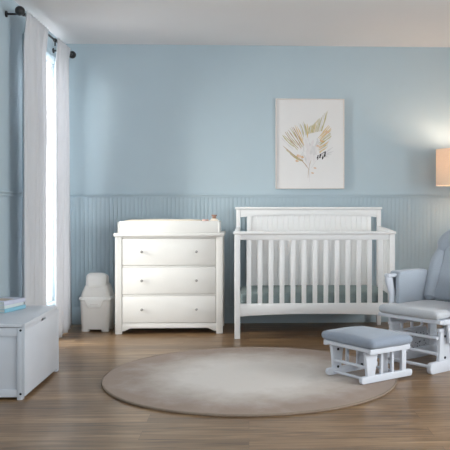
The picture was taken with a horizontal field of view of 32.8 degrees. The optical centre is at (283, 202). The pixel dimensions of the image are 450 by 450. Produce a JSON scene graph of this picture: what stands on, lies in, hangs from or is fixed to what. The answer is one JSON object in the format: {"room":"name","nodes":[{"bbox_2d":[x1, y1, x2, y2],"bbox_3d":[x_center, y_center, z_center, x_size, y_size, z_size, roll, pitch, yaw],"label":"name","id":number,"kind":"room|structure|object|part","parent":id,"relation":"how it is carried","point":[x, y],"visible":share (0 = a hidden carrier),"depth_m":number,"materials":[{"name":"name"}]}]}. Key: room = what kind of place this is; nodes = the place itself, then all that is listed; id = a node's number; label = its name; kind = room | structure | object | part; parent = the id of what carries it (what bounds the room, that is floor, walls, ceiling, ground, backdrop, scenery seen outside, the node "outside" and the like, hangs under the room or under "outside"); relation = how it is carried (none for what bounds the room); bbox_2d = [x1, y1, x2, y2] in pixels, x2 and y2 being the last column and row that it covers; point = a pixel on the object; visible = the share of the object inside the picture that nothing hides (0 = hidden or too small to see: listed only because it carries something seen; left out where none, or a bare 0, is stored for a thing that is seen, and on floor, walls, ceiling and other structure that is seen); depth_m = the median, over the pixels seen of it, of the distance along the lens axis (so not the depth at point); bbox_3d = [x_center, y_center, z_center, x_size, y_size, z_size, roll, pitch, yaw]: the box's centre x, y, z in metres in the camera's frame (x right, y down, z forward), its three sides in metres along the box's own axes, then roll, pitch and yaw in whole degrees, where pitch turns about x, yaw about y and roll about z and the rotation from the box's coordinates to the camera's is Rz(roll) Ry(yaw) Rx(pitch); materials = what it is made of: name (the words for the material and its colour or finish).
{"room":"children's room","nodes":[
{"label":"children's room","id":0,"kind":"room"},
{"bbox_2d":[0,0,56,304],"bbox_3d":[-2.025,-0.186,3.084,0.140,2.752,8.745,0,0,-3],"label":"wall","id":1,"kind":"structure","parent":0,"point":[12,27],"depth_m":5.83,"materials":[{"name":"blue paint"}]},
{"bbox_2d":[0,190,22,196],"bbox_3d":[-1.911,-0.071,2.431,0.028,0.040,7.430,0,0,-3],"label":"trim","id":2,"kind":"structure","parent":1,"relation":"attached to","point":[2,193],"depth_m":5.74,"materials":[{"name":"blue paint"}]},
{"bbox_2d":[23,33,55,304],"bbox_3d":[-2.111,-0.195,6.661,0.012,2.330,1.140,0,0,-3],"label":"trim","id":3,"kind":"structure","parent":1,"relation":"attached to","point":[50,56],"depth_m":6.94,"materials":[{"name":"white paint"}]},
{"bbox_2d":[5,6,75,58],"bbox_3d":[-2.023,-1.406,6.415,0.164,0.086,1.727,0,0,-3],"label":"curtain rod","id":4,"kind":"object","parent":1,"relation":"attached to","point":[19,10],"visible":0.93,"depth_m":5.66,"materials":[{"name":"black metal"}]},
{"bbox_2d":[22,11,48,305],"bbox_3d":[-1.970,-0.131,6.005,0.129,2.617,0.637,0,0,-3],"label":"window curtain","id":5,"kind":"object","parent":4,"relation":"hanging from","point":[34,266],"visible":0.86,"depth_m":5.87,"materials":[{"name":"fabric"}]},
{"bbox_2d":[55,38,71,337],"bbox_3d":[-2.012,-0.131,6.963,0.102,2.617,0.707,0,0,-7],"label":"window curtain","id":6,"kind":"object","parent":4,"relation":"hanging from","point":[62,133],"visible":0.97,"depth_m":6.78,"materials":[{"name":"fabric"}]},
{"bbox_2d":[46,60,52,302],"bbox_3d":[-2.187,-0.195,6.658,0.060,2.230,1.040,0,0,-3],"label":"window","id":7,"kind":"structure","parent":1,"relation":"in","point":[49,67],"depth_m":7.13,"materials":[{"name":"white glass"}]},
{"bbox_2d":[0,322,449,449],"bbox_3d":[0.599,1.250,3.203,5.393,0.120,9.025,0,0,-3],"label":"floor","id":8,"kind":"structure","parent":0,"point":[70,409],"depth_m":4.26,"materials":[{"name":"brown wood"}]},
{"bbox_2d":[0,305,58,399],"bbox_3d":[-1.797,0.959,4.989,0.433,0.462,0.825,0,0,-3],"label":"chest","id":9,"kind":"object","parent":8,"relation":"on","point":[29,336],"visible":0.97,"depth_m":4.71,"materials":[{"name":"white paint"}]},
{"bbox_3d":[-1.779,0.964,4.599,0.343,0.420,0.030,0,0,-3],"label":"panel","id":10,"kind":"part","parent":9,"relation":"part of","materials":[{"name":"white paint"}]},
{"bbox_2d":[0,305,25,312],"bbox_3d":[-1.891,0.715,5.159,0.165,0.026,0.240,0,0,15],"label":"book","id":11,"kind":"object","parent":9,"relation":"on","point":[20,307],"visible":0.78,"depth_m":5.11,"materials":[{"name":"blue paper"}]},
{"bbox_2d":[0,302,23,308],"bbox_3d":[-1.898,0.691,5.150,0.165,0.022,0.225,0,0,13],"label":"book","id":12,"kind":"object","parent":11,"relation":"on","point":[20,303],"visible":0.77,"depth_m":5.10,"materials":[{"name":"white paper"}]},
{"bbox_2d":[0,297,24,305],"bbox_3d":[-1.892,0.666,5.156,0.165,0.027,0.232,0,0,16],"label":"book","id":13,"kind":"object","parent":12,"relation":"on","point":[4,301],"visible":1,"depth_m":5.14,"materials":[{"name":"white paper"}]},
{"bbox_3d":[-1.595,0.972,4.612,0.030,0.437,0.047,0,0,-3],"label":"corner post","id":14,"kind":"part","parent":9,"relation":"part of","materials":[{"name":"white paint"}]},
{"bbox_3d":[-1.805,0.739,4.989,0.416,0.022,0.825,0,0,-3],"label":"lid","id":15,"kind":"part","parent":9,"relation":"part of","materials":[{"name":"white paint"}]},
{"bbox_3d":[-1.587,0.948,4.975,0.016,0.440,0.772,0,0,-3],"label":"panel","id":16,"kind":"part","parent":9,"relation":"part of","materials":[{"name":"white paint"}]},
{"bbox_3d":[-1.621,0.972,5.385,0.047,0.437,0.047,0,0,-3],"label":"corner post","id":17,"kind":"part","parent":9,"relation":"part of","materials":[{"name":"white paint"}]},
{"bbox_2d":[79,273,114,331],"bbox_3d":[-1.744,0.920,7.136,0.296,0.541,0.277,0,0,1],"label":"pail","id":18,"kind":"object","parent":8,"relation":"on","point":[97,299],"visible":0.98,"depth_m":7.02,"materials":[{"name":"grey plastic"}]},
{"bbox_3d":[-1.744,0.734,7.124,0.194,0.169,0.178,0,0,1],"label":"lid","id":19,"kind":"part","parent":18,"relation":"part of","materials":[{"name":"white plastic"}]},
{"bbox_2d":[81,283,113,296],"bbox_3d":[-1.744,0.814,7.138,0.268,0.116,0.244,0,0,1],"label":"lid","id":20,"kind":"object","parent":18,"relation":"attached to","point":[90,289],"depth_m":7.03,"materials":[{"name":"white plastic"}]},
{"bbox_2d":[113,231,225,333],"bbox_3d":[-1.049,0.732,7.132,0.999,0.917,0.516,0,0,-3],"label":"dresser","id":21,"kind":"object","parent":8,"relation":"on","point":[163,280],"visible":0.98,"depth_m":6.91,"materials":[{"name":"white paint"}]},
{"bbox_3d":[-1.497,0.747,6.908,0.060,0.886,0.050,0,0,-3],"label":"post","id":22,"kind":"part","parent":21,"relation":"part of","materials":[{"name":"white paint"}]},
{"bbox_3d":[-1.050,0.967,7.119,0.845,0.241,0.422,0,0,-3],"label":"drawer","id":23,"kind":"part","parent":21,"relation":"part of","materials":[{"name":"white paint"}]},
{"bbox_3d":[-1.050,0.706,7.119,0.845,0.243,0.422,0,0,-3],"label":"drawer","id":24,"kind":"part","parent":21,"relation":"part of","materials":[{"name":"white paint"}]},
{"bbox_3d":[-1.050,0.444,7.119,0.845,0.244,0.422,0,0,-3],"label":"drawer","id":25,"kind":"part","parent":21,"relation":"part of","materials":[{"name":"white paint"}]},
{"bbox_2d":[118,220,220,232],"bbox_3d":[-1.055,0.219,7.138,0.923,0.108,0.440,0,0,-3],"label":"tray","id":26,"kind":"object","parent":21,"relation":"on","point":[209,226],"visible":0.91,"depth_m":6.92,"materials":[{"name":"white paint"}]},
{"bbox_2d":[125,219,201,220],"bbox_3d":[-1.122,0.208,7.135,0.734,0.119,0.402,0,0,-3],"label":"changing pad","id":27,"kind":"object","parent":26,"relation":"in","point":[130,219],"visible":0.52,"depth_m":6.97,"materials":[{"name":"white fabric"}]},
{"bbox_2d":[210,215,217,220],"bbox_3d":[-0.642,0.184,7.038,0.072,0.153,0.072,0,0,-3],"label":"jar","id":28,"kind":"object","parent":26,"relation":"in","point":[214,218],"visible":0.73,"depth_m":7.02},
{"bbox_3d":[-0.585,0.747,6.950,0.060,0.886,0.050,0,0,-3],"label":"post","id":29,"kind":"part","parent":21,"relation":"part of","materials":[{"name":"white paint"}]},
{"bbox_3d":[-0.581,0.712,7.168,0.020,0.816,0.386,0,0,-3],"label":"panel","id":30,"kind":"part","parent":21,"relation":"part of","materials":[{"name":"white paint"}]},
{"bbox_2d":[101,347,397,416],"bbox_3d":[-0.227,1.179,5.220,1.998,0.021,1.998,0,0,-3],"label":"rug","id":31,"kind":"object","parent":8,"relation":"on","point":[228,381],"visible":0.95,"depth_m":4.96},
{"bbox_2d":[322,326,412,384],"bbox_3d":[0.582,1.018,5.185,0.467,0.311,0.522,0,0,-37],"label":"ottoman","id":32,"kind":"object","parent":31,"relation":"on","point":[372,341],"visible":1,"depth_m":5.07,"materials":[{"name":"white paint"}]},
{"bbox_3d":[0.538,1.062,5.297,0.062,0.162,0.016,0,0,-37],"label":"glide arm","id":33,"kind":"part","parent":32,"relation":"part of"},
{"bbox_3d":[0.563,0.961,5.171,0.366,0.034,0.472,0,0,-37],"label":"seat frame","id":34,"kind":"part","parent":32,"relation":"part of","materials":[{"name":"white paint"}]},
{"bbox_2d":[322,326,412,349],"bbox_3d":[0.564,0.912,5.171,0.391,0.101,0.522,0,0,-37],"label":"cushion","id":35,"kind":"object","parent":32,"relation":"on","point":[353,337],"depth_m":5.04,"materials":[{"name":"fabric"}]},
{"bbox_3d":[0.677,1.062,5.112,0.062,0.162,0.016,0,0,-37],"label":"glide arm","id":36,"kind":"part","parent":32,"relation":"part of"},
{"bbox_2d":[233,207,395,338],"bbox_3d":[0.262,0.615,7.049,1.436,1.151,0.764,0,0,-3],"label":"crib","id":37,"kind":"object","parent":8,"relation":"on","point":[325,246],"visible":0.88,"depth_m":6.72,"materials":[{"name":"white paint"}]},
{"bbox_3d":[-0.406,0.733,6.673,0.049,0.915,0.050,0,0,-3],"label":"post","id":38,"kind":"part","parent":37,"relation":"part of","materials":[{"name":"white paint"}]},
{"bbox_3d":[-0.439,0.626,7.365,0.040,1.128,0.045,0,0,-3],"label":"post","id":39,"kind":"part","parent":37,"relation":"part of","materials":[{"name":"white paint"}]},
{"bbox_3d":[0.246,0.100,7.395,1.330,0.076,0.031,0,0,-3],"label":"headboard rail","id":40,"kind":"part","parent":37,"relation":"part of","materials":[{"name":"white paint"}]},
{"bbox_3d":[0.251,0.492,7.398,1.126,0.775,0.012,0,0,-3],"label":"headboard panel","id":41,"kind":"part","parent":37,"relation":"part of","materials":[{"name":"white paint"}]},
{"bbox_2d":[240,285,387,302],"bbox_3d":[0.262,0.849,7.049,1.316,0.118,0.640,0,0,-3],"label":"mattress","id":42,"kind":"object","parent":37,"relation":"on","point":[265,288],"visible":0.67,"depth_m":6.75,"materials":[{"name":"grey fabric"}]},
{"bbox_3d":[0.277,0.941,6.705,1.318,0.114,0.032,0,0,-3],"label":"rail","id":43,"kind":"part","parent":37,"relation":"part of","materials":[{"name":"white paint"}]},
{"bbox_3d":[0.277,0.299,6.705,1.318,0.049,0.028,0,0,-3],"label":"rail","id":44,"kind":"part","parent":37,"relation":"part of","materials":[{"name":"white paint"}]},
{"bbox_3d":[0.930,0.626,7.427,0.040,1.128,0.045,0,0,-3],"label":"post","id":45,"kind":"part","parent":37,"relation":"part of","materials":[{"name":"white paint"}]},
{"bbox_3d":[0.960,0.733,6.736,0.049,0.915,0.050,0,0,-3],"label":"post","id":46,"kind":"part","parent":37,"relation":"part of","materials":[{"name":"white paint"}]},
{"bbox_2d":[378,229,449,374],"bbox_3d":[1.168,0.682,5.697,0.810,1.015,0.720,0,0,-41],"label":"glider chair","id":47,"kind":"object","parent":8,"relation":"on","point":[416,291],"visible":0.95,"depth_m":5.79,"materials":[{"name":"grey fabric"}]},
{"bbox_3d":[0.812,0.694,5.797,0.104,0.315,0.047,0,0,-41],"label":"arm post","id":48,"kind":"part","parent":47,"relation":"part of","materials":[{"name":"white paint"}]},
{"bbox_3d":[0.964,0.563,5.928,0.488,0.053,0.052,0,0,-41],"label":"armrest","id":49,"kind":"part","parent":47,"relation":"part of","materials":[{"name":"white paint"}]},
{"bbox_3d":[1.002,0.895,5.847,0.555,0.023,0.036,0,0,-41],"label":"rail","id":50,"kind":"part","parent":47,"relation":"part of","materials":[{"name":"white paint"}]},
{"bbox_3d":[0.957,0.915,5.869,0.386,0.142,0.022,0,0,-41],"label":"cradle rail","id":51,"kind":"part","parent":47,"relation":"part of","materials":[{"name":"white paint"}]},
{"bbox_3d":[1.100,0.831,5.638,0.538,0.034,0.580,0,0,-41],"label":"seat frame","id":52,"kind":"part","parent":47,"relation":"part of","materials":[{"name":"white paint"}]},
{"bbox_2d":[379,300,449,319],"bbox_3d":[1.085,0.785,5.626,0.549,0.077,0.553,0,0,-41],"label":"seat cushion","id":53,"kind":"object","parent":47,"relation":"on","point":[402,309],"depth_m":5.50,"materials":[{"name":"grey fabric"}]},
{"bbox_3d":[1.012,1.035,5.855,0.330,0.160,0.016,0,0,-41],"label":"panel","id":54,"kind":"part","parent":47,"relation":"part of","materials":[{"name":"grey"}]},
{"bbox_3d":[1.291,0.895,5.509,0.555,0.023,0.036,0,0,-41],"label":"rail","id":55,"kind":"part","parent":47,"relation":"part of","materials":[{"name":"white paint"}]},
{"bbox_2d":[435,245,449,300],"bbox_3d":[1.351,0.515,5.852,0.223,0.473,0.331,0,0,-41],"label":"cushion","id":56,"kind":"object","parent":47,"relation":"on","point":[442,259],"depth_m":5.91,"materials":[{"name":"blue fabric"}]},
{"bbox_3d":[1.176,0.915,5.351,0.084,0.140,0.020,0,0,-41],"label":"glide arm","id":57,"kind":"part","parent":47,"relation":"part of","materials":[{"name":"white paint"}]},
{"bbox_2d":[436,148,449,326],"bbox_3d":[1.662,0.339,7.263,0.402,1.703,0.402,0,0,-3],"label":"floor lamp","id":58,"kind":"object","parent":8,"relation":"on","point":[442,155],"visible":0.84,"depth_m":7.15,"materials":[{"name":"fabric"}]},
{"bbox_3d":[1.662,-0.339,7.263,0.402,0.348,0.402,0,0,-3],"label":"lamp shade","id":59,"kind":"part","parent":58,"relation":"part of","materials":[{"name":"fabric"}]},
{"bbox_2d":[14,0,449,46],"bbox_3d":[0.599,-1.622,3.203,5.393,0.120,9.025,0,0,-3],"label":"ceiling","id":60,"kind":"structure","parent":0,"point":[357,23],"depth_m":6.54,"materials":[{"name":"paint"}]},
{"bbox_2d":[66,44,449,193],"bbox_3d":[0.397,-0.186,7.641,5.393,2.752,0.140,0,0,-3],"label":"wall","id":61,"kind":"structure","parent":0,"point":[144,119],"depth_m":7.53,"materials":[{"name":"blue paint"}]},
{"bbox_2d":[72,306,417,324],"bbox_3d":[0.401,1.104,7.561,5.113,0.172,0.020,0,0,-3],"label":"baseboard","id":62,"kind":"structure","parent":61,"relation":"attached to","point":[228,310],"depth_m":7.54,"materials":[{"name":"blue paint"}]},
{"bbox_2d":[70,197,449,306],"bbox_3d":[0.401,0.472,7.558,5.113,1.095,0.006,0,0,-3],"label":"wainscoting","id":63,"kind":"structure","parent":61,"relation":"attached to","point":[418,223],"depth_m":7.51,"materials":[{"name":"blue paint"}]},
{"bbox_2d":[70,194,449,196],"bbox_3d":[0.401,-0.073,7.556,5.113,0.032,0.030,0,0,-3],"label":"trim","id":64,"kind":"structure","parent":61,"relation":"attached to","point":[71,195],"depth_m":7.52,"materials":[{"name":"blue paint"}]},
{"bbox_2d":[275,98,343,188],"bbox_3d":[0.263,-0.588,7.546,0.685,0.893,0.035,0,0,-3],"label":"framed print","id":65,"kind":"object","parent":61,"relation":"attached to","point":[309,133],"visible":1,"depth_m":7.54,"materials":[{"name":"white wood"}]}
]}

